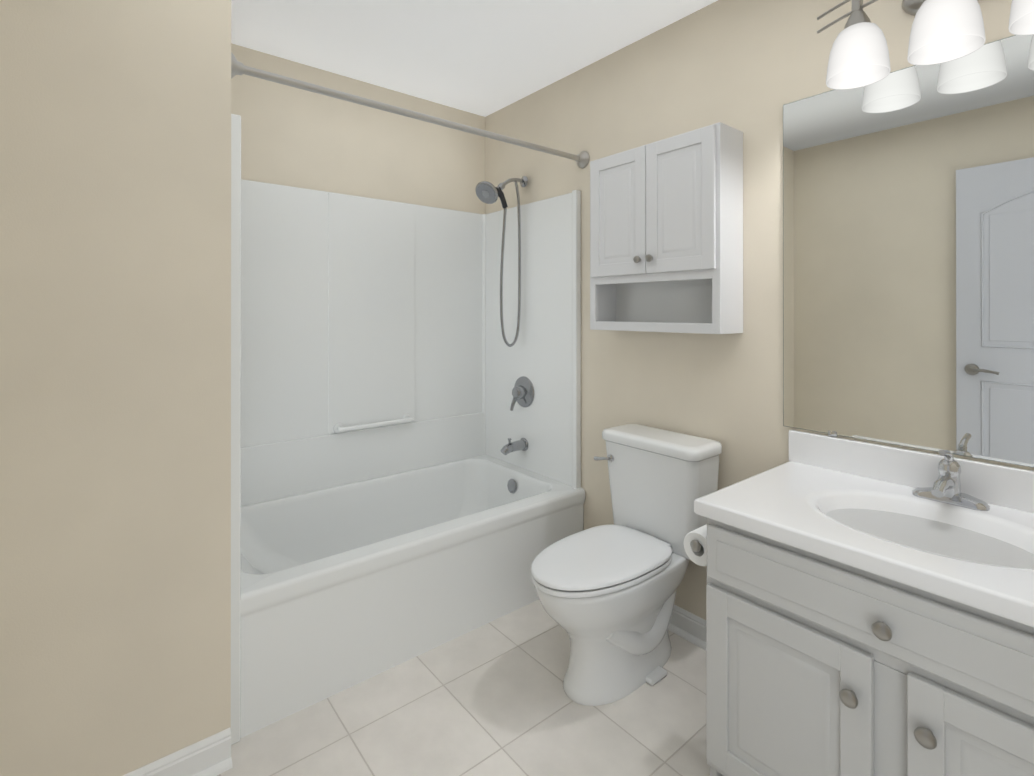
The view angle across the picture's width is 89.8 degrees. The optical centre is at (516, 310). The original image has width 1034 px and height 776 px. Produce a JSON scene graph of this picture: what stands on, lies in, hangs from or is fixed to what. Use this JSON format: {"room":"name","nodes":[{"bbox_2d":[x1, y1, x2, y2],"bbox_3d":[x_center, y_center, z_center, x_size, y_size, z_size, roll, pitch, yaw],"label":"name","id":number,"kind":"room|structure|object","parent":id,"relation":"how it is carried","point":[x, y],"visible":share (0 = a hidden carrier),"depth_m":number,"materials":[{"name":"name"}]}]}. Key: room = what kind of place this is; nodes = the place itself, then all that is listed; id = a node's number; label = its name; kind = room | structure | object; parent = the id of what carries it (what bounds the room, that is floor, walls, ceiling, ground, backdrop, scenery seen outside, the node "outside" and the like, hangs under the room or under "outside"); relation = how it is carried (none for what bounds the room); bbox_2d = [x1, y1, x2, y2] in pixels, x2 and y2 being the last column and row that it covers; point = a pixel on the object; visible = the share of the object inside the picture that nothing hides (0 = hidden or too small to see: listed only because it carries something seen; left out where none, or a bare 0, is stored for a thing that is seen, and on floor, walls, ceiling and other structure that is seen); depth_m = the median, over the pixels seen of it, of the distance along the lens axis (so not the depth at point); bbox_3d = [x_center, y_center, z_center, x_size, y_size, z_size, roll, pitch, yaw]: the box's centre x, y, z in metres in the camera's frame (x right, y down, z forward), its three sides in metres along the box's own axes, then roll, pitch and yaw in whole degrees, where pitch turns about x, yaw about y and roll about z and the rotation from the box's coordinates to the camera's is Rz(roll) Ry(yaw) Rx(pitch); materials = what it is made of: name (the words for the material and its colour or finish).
{"room":"bathroom","nodes":[
{"label":"bathroom","id":0,"kind":"room"},
{"bbox_2d":[0,0,230,775],"bbox_3d":[-1.359,0.054,1.652,0.620,2.420,0.990,0,0,-39],"label":"wall","id":1,"kind":"structure","parent":0,"point":[115,387],"depth_m":1.30,"materials":[{"name":"paint"}]},
{"bbox_2d":[123,728,231,775],"bbox_3d":[-1.037,1.217,1.252,0.619,0.092,0.032,0,0,-39],"label":"baseboard","id":2,"kind":"structure","parent":1,"relation":"attached to","point":[209,756],"depth_m":1.40,"materials":[{"name":"white paint"}]},
{"bbox_2d":[231,43,484,213],"bbox_3d":[-0.810,0.056,2.657,1.500,2.420,0.120,0,0,-39],"label":"wall","id":3,"kind":"structure","parent":0,"point":[295,137],"depth_m":2.57,"materials":[{"name":"paint"}]},
{"bbox_2d":[217,600,709,775],"bbox_3d":[-0.149,1.303,1.349,2.360,0.080,2.980,0,0,-39],"label":"floor","id":4,"kind":"structure","parent":0,"point":[492,698],"depth_m":1.59,"materials":[{"name":"tile"}]},
{"bbox_2d":[231,114,584,744],"bbox_3d":[-0.513,0.273,2.291,1.496,1.985,0.818,0,0,-39],"label":"bathtub","id":5,"kind":"object","parent":4,"relation":"on","point":[405,432],"visible":0.92,"depth_m":2.46,"materials":[{"name":"white plastic"}]},
{"bbox_2d":[531,424,721,705],"bbox_3d":[0.347,0.869,1.841,0.727,0.791,0.455,0,0,-39],"label":"toilet","id":6,"kind":"object","parent":4,"relation":"on","point":[606,594],"visible":1,"depth_m":1.77,"materials":[{"name":"white ceramic"}]},
{"bbox_2d":[684,430,1033,775],"bbox_3d":[0.920,0.805,1.242,0.592,0.915,0.950,0,0,-39],"label":"bathroom vanity","id":7,"kind":"object","parent":4,"relation":"on","point":[869,609],"visible":1,"depth_m":1.16,"materials":[{"name":"grey paint"}]},
{"bbox_2d":[231,0,717,116],"bbox_3d":[-0.149,-1.197,1.354,2.360,0.080,2.980,0,0,-39],"label":"ceiling","id":8,"kind":"structure","parent":0,"point":[484,58],"depth_m":2.19,"materials":[{"name":"paint"}]},
{"bbox_2d":[485,0,1033,619],"bbox_3d":[0.720,0.054,2.057,0.120,2.420,2.980,0,0,-39],"label":"wall","id":9,"kind":"structure","parent":0,"point":[749,68],"depth_m":1.98,"materials":[{"name":"paint"}]},
{"bbox_2d":[231,52,589,167],"bbox_3d":[-0.267,-0.718,1.990,1.497,0.080,0.080,0,0,-39],"label":"shower rail","id":10,"kind":"object","parent":9,"relation":"attached to","point":[582,158],"visible":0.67,"depth_m":1.83,"materials":[{"name":"grey metal"}]},
{"bbox_2d":[590,122,742,333],"bbox_3d":[0.546,-0.280,2.022,0.193,0.718,0.595,0,0,-39],"label":"upper cabinet","id":11,"kind":"object","parent":9,"relation":"attached to","point":[666,234],"visible":1,"depth_m":1.93,"materials":[{"name":"white paint"}]},
{"bbox_2d":[668,604,705,650],"bbox_3d":[0.622,1.218,2.056,0.032,0.092,0.950,0,0,-39],"label":"baseboard","id":12,"kind":"structure","parent":9,"relation":"attached to","point":[687,626],"depth_m":2.00,"materials":[{"name":"white paint"}]},
{"bbox_2d":[783,35,1033,467],"bbox_3d":[1.175,-0.150,1.394,0.007,1.083,0.895,0,0,-39],"label":"mirror","id":13,"kind":"object","parent":9,"relation":"attached to","point":[908,256],"visible":0.98,"depth_m":1.46,"materials":[{"name":"grey mirror"}]},
{"bbox_2d":[817,0,1033,89],"bbox_3d":[1.097,-0.790,1.319,0.224,0.284,0.596,0,0,-39],"label":"sconce","id":14,"kind":"object","parent":9,"relation":"attached to","point":[943,31],"visible":1,"depth_m":1.36,"materials":[{"name":"white glass"}]}
]}

